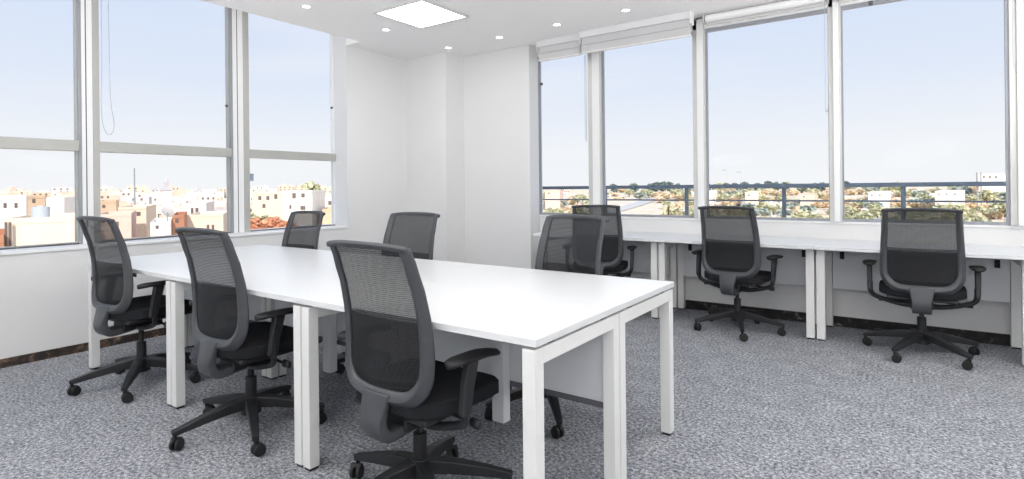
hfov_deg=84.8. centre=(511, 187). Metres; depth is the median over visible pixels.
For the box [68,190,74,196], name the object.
house
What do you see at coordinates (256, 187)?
house
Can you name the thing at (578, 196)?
tree
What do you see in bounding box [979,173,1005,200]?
building
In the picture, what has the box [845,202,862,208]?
bush
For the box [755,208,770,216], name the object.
tree
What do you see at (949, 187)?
tree
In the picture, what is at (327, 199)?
building
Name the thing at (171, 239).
trim
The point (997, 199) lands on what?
tree
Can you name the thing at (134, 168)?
radio mast
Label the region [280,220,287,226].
bush
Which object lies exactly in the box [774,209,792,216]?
tree
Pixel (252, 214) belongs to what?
bush
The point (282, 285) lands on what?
desk
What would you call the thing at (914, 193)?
tree
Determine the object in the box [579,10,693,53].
window blind
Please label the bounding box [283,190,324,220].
building
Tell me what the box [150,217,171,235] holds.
building
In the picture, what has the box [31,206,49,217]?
water tank
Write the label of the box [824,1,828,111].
blind cord
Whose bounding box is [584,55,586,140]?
blind cord
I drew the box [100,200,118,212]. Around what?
building
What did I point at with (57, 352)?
baseboard
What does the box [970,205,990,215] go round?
tree
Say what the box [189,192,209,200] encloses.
house
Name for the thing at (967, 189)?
tree
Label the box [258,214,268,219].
bush
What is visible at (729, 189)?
bush
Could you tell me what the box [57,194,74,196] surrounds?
house
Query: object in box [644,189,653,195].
tree
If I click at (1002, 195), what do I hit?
tree
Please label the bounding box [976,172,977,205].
utility pole
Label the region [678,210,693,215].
tree
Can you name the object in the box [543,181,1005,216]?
balcony railing
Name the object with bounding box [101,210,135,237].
building
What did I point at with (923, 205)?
bush
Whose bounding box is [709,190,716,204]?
building
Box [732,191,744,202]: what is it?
tree
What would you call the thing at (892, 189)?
tree
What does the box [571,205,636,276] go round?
office chair
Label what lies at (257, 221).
bush
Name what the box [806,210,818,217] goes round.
tree
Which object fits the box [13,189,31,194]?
house
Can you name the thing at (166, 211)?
satellite dish
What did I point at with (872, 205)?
tree
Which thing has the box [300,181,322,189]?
tree
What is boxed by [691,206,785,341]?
office chair
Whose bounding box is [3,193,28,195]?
house
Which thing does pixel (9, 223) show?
drain pipe
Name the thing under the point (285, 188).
house
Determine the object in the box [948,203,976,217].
tree
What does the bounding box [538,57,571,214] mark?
window
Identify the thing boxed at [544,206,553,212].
tree
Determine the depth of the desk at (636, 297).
2.71 m
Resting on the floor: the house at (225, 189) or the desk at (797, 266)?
the desk at (797, 266)
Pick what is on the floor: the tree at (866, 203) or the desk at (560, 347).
the desk at (560, 347)
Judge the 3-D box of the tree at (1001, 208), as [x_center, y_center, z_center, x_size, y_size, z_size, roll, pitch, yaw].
[244.606,11.736,278.419,11.115,10.715,10.480,-1,0,-7]
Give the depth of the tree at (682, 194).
483.23 m
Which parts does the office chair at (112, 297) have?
leg, backrest, backrest frame, backrest stem, leg, leg, armrest, seat, arm post, height lever, leg, leg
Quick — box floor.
[0,308,1023,478]
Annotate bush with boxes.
[250,212,257,217]
[250,217,263,228]
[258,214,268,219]
[260,219,275,227]
[267,216,281,226]
[272,222,283,227]
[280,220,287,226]
[566,200,575,204]
[610,192,618,195]
[660,192,674,198]
[669,203,682,208]
[721,199,737,205]
[722,188,735,191]
[729,197,740,202]
[759,189,769,194]
[770,190,781,195]
[786,189,799,194]
[811,202,827,207]
[844,189,857,194]
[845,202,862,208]
[855,189,864,193]
[890,199,907,206]
[906,202,921,207]
[918,202,934,207]
[966,203,990,208]
[985,210,1003,218]
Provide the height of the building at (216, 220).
18.459 m
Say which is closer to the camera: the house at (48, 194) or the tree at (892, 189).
the house at (48, 194)
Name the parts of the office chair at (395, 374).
backrest, backrest frame, leg, backrest stem, leg, leg, seat, leg, armrest, height lever, arm post, leg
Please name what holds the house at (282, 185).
on the ground
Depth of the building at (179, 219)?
90.81 m
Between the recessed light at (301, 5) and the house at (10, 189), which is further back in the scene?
the house at (10, 189)
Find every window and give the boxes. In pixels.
[0,0,78,249]
[98,7,231,240]
[250,34,335,231]
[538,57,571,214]
[601,31,693,217]
[705,9,829,220]
[841,0,1009,224]
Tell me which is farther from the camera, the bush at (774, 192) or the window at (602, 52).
the bush at (774, 192)
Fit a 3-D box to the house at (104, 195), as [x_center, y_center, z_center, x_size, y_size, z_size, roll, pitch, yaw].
[-291.418,11.576,401.959,9.824,17.267,12.217,-1,0,33]
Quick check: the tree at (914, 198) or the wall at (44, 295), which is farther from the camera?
the tree at (914, 198)
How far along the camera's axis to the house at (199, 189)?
545.51 m
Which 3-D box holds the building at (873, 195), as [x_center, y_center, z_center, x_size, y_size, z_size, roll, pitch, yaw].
[253.268,9.712,385.334,11.182,13.835,63.241,-1,0,35]
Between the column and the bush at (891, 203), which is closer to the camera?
the column
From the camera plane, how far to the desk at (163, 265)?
3.68 m
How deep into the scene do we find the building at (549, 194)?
421.12 m
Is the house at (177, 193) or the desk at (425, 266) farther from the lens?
the house at (177, 193)
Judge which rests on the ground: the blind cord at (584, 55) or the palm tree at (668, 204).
the palm tree at (668, 204)
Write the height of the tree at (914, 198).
8.314 m
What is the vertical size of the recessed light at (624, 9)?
0.006 m
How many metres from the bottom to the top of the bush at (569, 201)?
5.222 m
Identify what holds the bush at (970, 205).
on the ground
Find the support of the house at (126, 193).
on the ground
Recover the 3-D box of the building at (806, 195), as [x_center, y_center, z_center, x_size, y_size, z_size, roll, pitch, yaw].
[221.352,10.311,416.672,13.727,12.423,65.230,-1,0,35]
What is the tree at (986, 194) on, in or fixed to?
on the ground
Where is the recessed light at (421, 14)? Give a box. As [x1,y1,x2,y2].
[372,0,468,28]
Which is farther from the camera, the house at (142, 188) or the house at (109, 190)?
the house at (142, 188)
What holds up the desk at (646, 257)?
on the floor
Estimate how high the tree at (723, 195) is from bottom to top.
12.502 m
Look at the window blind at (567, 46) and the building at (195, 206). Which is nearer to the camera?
the window blind at (567, 46)
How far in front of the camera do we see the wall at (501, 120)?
6.42 m
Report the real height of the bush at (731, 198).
6.698 m
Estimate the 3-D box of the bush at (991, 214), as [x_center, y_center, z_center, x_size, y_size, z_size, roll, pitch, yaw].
[246.006,14.179,287.050,10.262,5.281,11.456,-1,0,-37]
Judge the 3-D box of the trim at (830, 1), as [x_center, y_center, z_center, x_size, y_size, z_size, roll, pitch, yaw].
[3.088,-1.584,4.559,6.790,0.095,0.090,-1,0,35]
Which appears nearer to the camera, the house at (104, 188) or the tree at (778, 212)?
the tree at (778, 212)
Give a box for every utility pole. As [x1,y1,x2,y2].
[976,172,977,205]
[980,172,981,204]
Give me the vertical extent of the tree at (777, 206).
8.368 m
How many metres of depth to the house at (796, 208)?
351.35 m
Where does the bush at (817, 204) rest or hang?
on the ground
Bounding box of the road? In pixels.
[620,196,652,210]
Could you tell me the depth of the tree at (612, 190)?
628.80 m
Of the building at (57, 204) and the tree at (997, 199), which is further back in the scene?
the tree at (997, 199)
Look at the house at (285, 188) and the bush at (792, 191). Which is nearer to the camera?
the bush at (792, 191)
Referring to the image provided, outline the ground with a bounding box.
[226,186,1003,221]
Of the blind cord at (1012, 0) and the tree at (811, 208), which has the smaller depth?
the blind cord at (1012, 0)
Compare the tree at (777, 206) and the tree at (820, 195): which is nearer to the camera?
the tree at (777, 206)
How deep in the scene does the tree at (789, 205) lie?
365.79 m
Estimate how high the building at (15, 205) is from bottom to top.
22.441 m
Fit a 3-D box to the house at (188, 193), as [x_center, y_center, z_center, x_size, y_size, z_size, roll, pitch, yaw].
[-273.208,10.941,481.965,18.029,14.936,14.473,-1,0,-22]
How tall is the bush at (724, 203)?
6.432 m
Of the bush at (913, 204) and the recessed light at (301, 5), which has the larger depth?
the bush at (913, 204)
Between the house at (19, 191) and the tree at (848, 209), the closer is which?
the tree at (848, 209)
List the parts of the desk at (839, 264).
leg, leg, modesty panel, leg, rail, leg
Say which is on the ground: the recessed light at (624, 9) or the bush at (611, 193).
the bush at (611, 193)
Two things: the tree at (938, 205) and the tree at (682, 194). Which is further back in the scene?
the tree at (682, 194)
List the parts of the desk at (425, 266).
leg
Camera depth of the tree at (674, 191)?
544.91 m
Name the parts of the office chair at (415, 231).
leg, backrest, backrest frame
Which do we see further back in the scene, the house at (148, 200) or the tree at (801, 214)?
the house at (148, 200)
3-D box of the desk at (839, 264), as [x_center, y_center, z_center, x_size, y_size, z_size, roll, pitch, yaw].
[3.005,0.809,4.176,1.261,0.740,0.719,-1,0,35]
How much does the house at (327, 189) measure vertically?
13.156 m
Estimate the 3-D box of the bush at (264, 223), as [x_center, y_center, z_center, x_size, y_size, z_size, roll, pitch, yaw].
[-39.821,7.047,91.525,3.602,3.876,3.137,-1,0,-44]
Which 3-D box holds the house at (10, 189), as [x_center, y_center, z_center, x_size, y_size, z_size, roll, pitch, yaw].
[-529.695,7.070,596.239,10.910,15.038,13.575,-1,0,20]
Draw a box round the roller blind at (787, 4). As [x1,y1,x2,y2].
[703,0,828,25]
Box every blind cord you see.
[101,0,114,134]
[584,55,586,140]
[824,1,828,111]
[1012,0,1023,72]
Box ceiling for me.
[201,0,786,59]
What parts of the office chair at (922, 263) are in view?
arm post, armrest, leg, tilt lever, leg, backrest stem, backrest, backrest frame, seat, leg, leg, armrest, arm post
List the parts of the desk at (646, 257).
modesty panel, leg, leg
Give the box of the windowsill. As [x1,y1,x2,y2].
[540,215,1023,227]
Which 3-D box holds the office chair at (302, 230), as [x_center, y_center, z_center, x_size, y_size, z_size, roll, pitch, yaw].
[-1.833,0.713,4.534,0.705,1.031,0.678,-1,0,32]
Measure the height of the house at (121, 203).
18.012 m
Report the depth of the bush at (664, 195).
529.11 m
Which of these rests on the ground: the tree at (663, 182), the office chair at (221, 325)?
the tree at (663, 182)
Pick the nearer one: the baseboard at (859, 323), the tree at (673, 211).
the baseboard at (859, 323)
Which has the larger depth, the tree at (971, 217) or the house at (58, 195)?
the house at (58, 195)
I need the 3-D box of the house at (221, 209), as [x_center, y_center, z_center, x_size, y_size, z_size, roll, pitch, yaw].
[-122.009,17.038,239.027,12.174,16.049,15.155,-1,0,32]
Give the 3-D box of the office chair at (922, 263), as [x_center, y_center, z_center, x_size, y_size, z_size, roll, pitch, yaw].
[2.896,0.658,3.975,0.698,1.035,0.695,-1,0,36]
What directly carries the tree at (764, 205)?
on the ground
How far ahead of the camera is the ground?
484.30 m
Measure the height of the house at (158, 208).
16.679 m
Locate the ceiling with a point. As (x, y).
(520, 22)
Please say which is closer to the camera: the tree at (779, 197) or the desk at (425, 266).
the desk at (425, 266)
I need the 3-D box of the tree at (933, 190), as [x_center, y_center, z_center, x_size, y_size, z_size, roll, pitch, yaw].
[353.461,3.877,467.347,8.690,8.885,9.216,-1,0,-20]
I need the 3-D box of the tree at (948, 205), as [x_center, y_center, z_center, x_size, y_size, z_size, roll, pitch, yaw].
[248.292,12.017,317.361,7.915,8.093,8.395,-1,0,-23]
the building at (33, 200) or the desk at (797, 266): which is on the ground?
the building at (33, 200)
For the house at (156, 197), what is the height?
16.388 m
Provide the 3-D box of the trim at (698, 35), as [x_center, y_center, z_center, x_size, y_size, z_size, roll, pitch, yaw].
[1.828,-0.660,5.441,0.120,1.918,0.115,-1,0,35]
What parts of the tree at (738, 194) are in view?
crown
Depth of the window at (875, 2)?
4.16 m
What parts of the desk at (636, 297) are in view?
leg, rail, leg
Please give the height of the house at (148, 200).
13.348 m
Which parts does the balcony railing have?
post, rail, handrail, post, post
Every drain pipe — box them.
[4,222,7,246]
[8,222,11,245]
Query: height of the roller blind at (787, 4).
0.101 m
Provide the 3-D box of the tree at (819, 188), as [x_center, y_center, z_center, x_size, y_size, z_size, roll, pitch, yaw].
[309.547,0.745,560.195,9.815,12.274,8.955,-1,0,27]
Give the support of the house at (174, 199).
on the ground
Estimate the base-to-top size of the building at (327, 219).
18.922 m
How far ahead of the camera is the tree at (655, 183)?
618.44 m
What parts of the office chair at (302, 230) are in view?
backrest, backrest frame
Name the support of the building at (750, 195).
on the ground
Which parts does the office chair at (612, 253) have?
backrest, backrest stem, seat, armrest, arm post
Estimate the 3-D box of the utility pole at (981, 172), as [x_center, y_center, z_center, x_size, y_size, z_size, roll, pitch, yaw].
[269.601,3.068,322.087,0.560,23.217,0.485,-1,0,35]
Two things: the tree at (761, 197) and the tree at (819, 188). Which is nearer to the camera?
the tree at (761, 197)
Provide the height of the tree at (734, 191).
9.221 m
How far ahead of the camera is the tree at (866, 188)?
512.33 m
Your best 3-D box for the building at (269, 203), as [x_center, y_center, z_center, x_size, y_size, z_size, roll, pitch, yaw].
[-72.261,12.805,167.900,23.001,22.659,21.605,-1,0,35]
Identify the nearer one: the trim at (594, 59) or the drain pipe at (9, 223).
the trim at (594, 59)
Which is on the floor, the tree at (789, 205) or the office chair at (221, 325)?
the office chair at (221, 325)
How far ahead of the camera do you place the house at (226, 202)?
272.50 m
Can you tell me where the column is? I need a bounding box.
[405,52,465,262]
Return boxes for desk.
[87,252,271,406]
[169,262,345,467]
[187,244,345,353]
[274,255,478,376]
[300,280,620,478]
[420,264,673,478]
[533,231,677,318]
[653,233,822,339]
[813,239,1023,365]
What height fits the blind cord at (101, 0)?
1.490 m
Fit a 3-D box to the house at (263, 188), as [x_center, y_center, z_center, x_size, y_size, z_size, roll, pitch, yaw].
[-259.225,7.042,596.542,19.246,14.785,15.447,-1,0,-18]
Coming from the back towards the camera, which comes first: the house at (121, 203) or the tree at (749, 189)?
the tree at (749, 189)
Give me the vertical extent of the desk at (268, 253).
0.740 m
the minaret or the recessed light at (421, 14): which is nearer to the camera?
the recessed light at (421, 14)
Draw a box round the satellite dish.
[161,207,173,220]
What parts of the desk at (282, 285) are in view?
leg, rail, leg, leg, modesty panel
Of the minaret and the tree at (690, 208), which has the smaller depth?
the minaret
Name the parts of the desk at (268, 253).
leg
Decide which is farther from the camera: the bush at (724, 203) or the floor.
the bush at (724, 203)
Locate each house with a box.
[3,187,24,192]
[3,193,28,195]
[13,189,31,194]
[23,192,50,197]
[50,187,72,192]
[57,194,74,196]
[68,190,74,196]
[100,186,114,191]
[100,191,117,200]
[107,188,121,193]
[119,201,138,206]
[120,189,137,196]
[120,197,151,204]
[125,185,148,191]
[135,191,161,205]
[156,206,181,217]
[161,197,192,205]
[163,185,180,189]
[172,189,185,199]
[181,191,195,199]
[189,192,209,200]
[193,188,210,191]
[196,193,217,200]
[206,189,225,199]
[210,198,226,206]
[214,208,250,217]
[216,202,251,211]
[218,188,226,194]
[250,189,269,192]
[253,185,267,188]
[261,187,278,191]
[277,187,291,191]
[278,184,293,187]
[291,185,300,189]
[321,187,330,194]
[790,206,799,210]
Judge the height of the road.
9.311 m
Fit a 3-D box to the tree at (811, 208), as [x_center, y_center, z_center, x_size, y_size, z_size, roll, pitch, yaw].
[179.843,13.877,340.842,9.865,6.606,10.546,-1,0,-3]
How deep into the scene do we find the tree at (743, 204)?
354.62 m
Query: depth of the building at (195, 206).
131.84 m
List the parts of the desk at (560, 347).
leg, rail, modesty panel, leg, rail, leg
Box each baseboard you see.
[0,327,165,368]
[686,300,1010,345]
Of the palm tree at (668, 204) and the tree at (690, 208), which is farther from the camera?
the tree at (690, 208)
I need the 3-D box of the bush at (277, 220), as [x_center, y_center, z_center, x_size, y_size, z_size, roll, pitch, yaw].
[-39.126,6.236,92.127,2.471,3.052,2.837,-1,0,7]
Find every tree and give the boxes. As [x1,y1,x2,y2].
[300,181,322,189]
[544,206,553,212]
[553,207,563,212]
[560,200,568,206]
[572,194,583,202]
[610,184,617,191]
[624,189,633,196]
[633,192,646,198]
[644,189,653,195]
[652,182,659,191]
[659,181,667,191]
[661,201,675,214]
[661,205,679,214]
[670,188,680,194]
[677,190,691,198]
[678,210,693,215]
[682,207,693,213]
[715,191,731,199]
[730,190,743,195]
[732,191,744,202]
[741,202,756,209]
[743,188,755,192]
[754,201,773,210]
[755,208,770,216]
[759,192,769,203]
[771,204,781,211]
[774,194,786,201]
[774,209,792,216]
[786,202,800,209]
[791,210,813,217]
[794,188,807,191]
[799,205,816,211]
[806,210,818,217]
[809,189,824,198]
[818,182,825,190]
[845,205,859,213]
[847,210,857,218]
[851,210,874,218]
[852,198,864,207]
[863,202,883,208]
[865,187,879,190]
[867,203,879,208]
[867,205,884,217]
[879,187,897,191]
[894,189,911,196]
[908,190,929,197]
[910,197,930,204]
[917,193,932,198]
[928,203,947,208]
[930,187,941,192]
[945,203,956,207]
[948,186,964,189]
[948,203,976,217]
[951,187,972,194]
[964,213,986,221]
[965,193,979,200]
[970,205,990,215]
[975,188,999,203]
[988,198,1003,207]
[992,203,1005,216]
[993,191,1005,200]
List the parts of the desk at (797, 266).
leg, rail, leg, modesty panel, leg, leg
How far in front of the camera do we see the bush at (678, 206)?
400.66 m
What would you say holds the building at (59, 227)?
on the ground
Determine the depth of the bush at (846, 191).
516.98 m
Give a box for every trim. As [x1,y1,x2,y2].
[0,225,348,255]
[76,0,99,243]
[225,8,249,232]
[537,0,873,56]
[587,51,605,204]
[692,19,706,217]
[828,0,842,221]
[1008,0,1023,225]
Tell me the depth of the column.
6.78 m
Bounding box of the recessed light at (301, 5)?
[300,4,311,7]
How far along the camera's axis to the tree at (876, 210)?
288.10 m
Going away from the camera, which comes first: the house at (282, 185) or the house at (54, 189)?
the house at (54, 189)
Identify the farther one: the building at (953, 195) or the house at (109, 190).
the house at (109, 190)
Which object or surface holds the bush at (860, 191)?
on the ground
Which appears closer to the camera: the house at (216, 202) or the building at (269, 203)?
the building at (269, 203)
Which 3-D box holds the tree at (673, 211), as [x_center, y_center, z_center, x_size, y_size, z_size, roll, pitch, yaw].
[87.662,14.824,309.912,10.596,10.215,9.991,-1,0,17]
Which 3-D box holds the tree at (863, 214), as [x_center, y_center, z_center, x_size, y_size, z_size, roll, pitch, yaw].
[164.281,14.936,262.100,8.944,9.145,9.486,-1,0,-12]
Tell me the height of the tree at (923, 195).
10.041 m
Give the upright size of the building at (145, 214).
19.974 m
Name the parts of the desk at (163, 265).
leg, leg, leg, modesty panel, leg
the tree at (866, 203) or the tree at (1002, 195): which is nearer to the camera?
the tree at (866, 203)
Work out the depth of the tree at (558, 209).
348.27 m
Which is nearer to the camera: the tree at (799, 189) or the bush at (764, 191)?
the bush at (764, 191)
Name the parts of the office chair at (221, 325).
backrest, leg, backrest frame, backrest stem, leg, leg, seat, armrest, leg, arm post, height lever, leg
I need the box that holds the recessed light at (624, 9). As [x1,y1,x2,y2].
[620,8,630,11]
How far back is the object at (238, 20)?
5.46 m
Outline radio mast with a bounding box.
[134,168,135,204]
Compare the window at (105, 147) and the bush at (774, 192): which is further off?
the bush at (774, 192)
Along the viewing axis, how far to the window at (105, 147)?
5.10 m
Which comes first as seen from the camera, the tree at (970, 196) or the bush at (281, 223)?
the bush at (281, 223)
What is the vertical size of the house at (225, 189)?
12.546 m
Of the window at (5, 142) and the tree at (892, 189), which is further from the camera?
the tree at (892, 189)
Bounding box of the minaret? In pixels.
[160,178,172,208]
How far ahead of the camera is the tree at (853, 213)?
265.54 m
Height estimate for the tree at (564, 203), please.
7.680 m
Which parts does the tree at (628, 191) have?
crown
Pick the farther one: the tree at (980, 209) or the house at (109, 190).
the house at (109, 190)
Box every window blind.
[536,33,582,61]
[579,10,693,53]
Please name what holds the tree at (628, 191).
on the ground
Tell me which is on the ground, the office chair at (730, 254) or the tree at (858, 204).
the tree at (858, 204)
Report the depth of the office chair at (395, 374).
2.00 m
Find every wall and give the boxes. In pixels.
[0,35,406,358]
[463,20,1023,333]
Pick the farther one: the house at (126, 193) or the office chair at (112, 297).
the house at (126, 193)
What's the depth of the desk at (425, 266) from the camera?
3.52 m
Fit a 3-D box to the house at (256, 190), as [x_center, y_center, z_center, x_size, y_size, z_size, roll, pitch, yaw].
[-221.636,9.962,493.459,14.320,17.091,11.506,-1,0,-17]
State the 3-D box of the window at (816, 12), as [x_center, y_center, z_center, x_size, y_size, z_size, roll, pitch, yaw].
[2.304,-0.617,5.113,1.035,1.823,0.042,-1,0,35]
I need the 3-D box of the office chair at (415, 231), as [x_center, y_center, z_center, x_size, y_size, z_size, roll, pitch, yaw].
[-0.798,0.698,3.819,0.705,1.040,0.671,-1,0,35]
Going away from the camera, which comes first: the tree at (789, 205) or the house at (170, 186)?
the tree at (789, 205)
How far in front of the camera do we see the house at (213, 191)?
500.10 m
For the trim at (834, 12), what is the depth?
4.73 m
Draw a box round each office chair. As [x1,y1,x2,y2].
[67,216,200,402]
[169,227,326,456]
[282,211,325,343]
[326,240,512,478]
[335,212,439,373]
[484,214,608,438]
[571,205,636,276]
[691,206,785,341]
[862,208,986,369]
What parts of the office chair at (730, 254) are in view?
arm post, armrest, leg, leg, backrest, backrest stem, backrest frame, seat, leg, leg, armrest, leg, arm post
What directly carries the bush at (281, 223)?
on the terrace
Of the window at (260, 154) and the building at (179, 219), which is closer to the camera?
the window at (260, 154)
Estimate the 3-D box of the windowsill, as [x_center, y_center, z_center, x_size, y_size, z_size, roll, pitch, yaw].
[3.168,0.295,4.645,6.790,0.020,0.260,-1,0,35]
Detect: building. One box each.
[0,195,27,228]
[0,229,4,246]
[4,213,74,245]
[28,195,46,214]
[46,196,74,212]
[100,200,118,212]
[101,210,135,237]
[118,204,155,236]
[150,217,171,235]
[172,211,186,234]
[182,201,213,214]
[187,211,226,230]
[252,192,282,219]
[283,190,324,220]
[322,206,331,223]
[325,197,330,206]
[545,190,562,208]
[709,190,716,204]
[745,191,760,204]
[800,192,817,205]
[868,191,890,207]
[935,190,964,206]
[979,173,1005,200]
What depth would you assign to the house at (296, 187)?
713.04 m
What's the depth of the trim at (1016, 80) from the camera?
4.09 m
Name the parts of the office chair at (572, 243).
leg, leg, backrest, backrest frame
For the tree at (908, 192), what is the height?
12.109 m
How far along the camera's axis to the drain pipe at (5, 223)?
33.87 m
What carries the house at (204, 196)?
on the ground

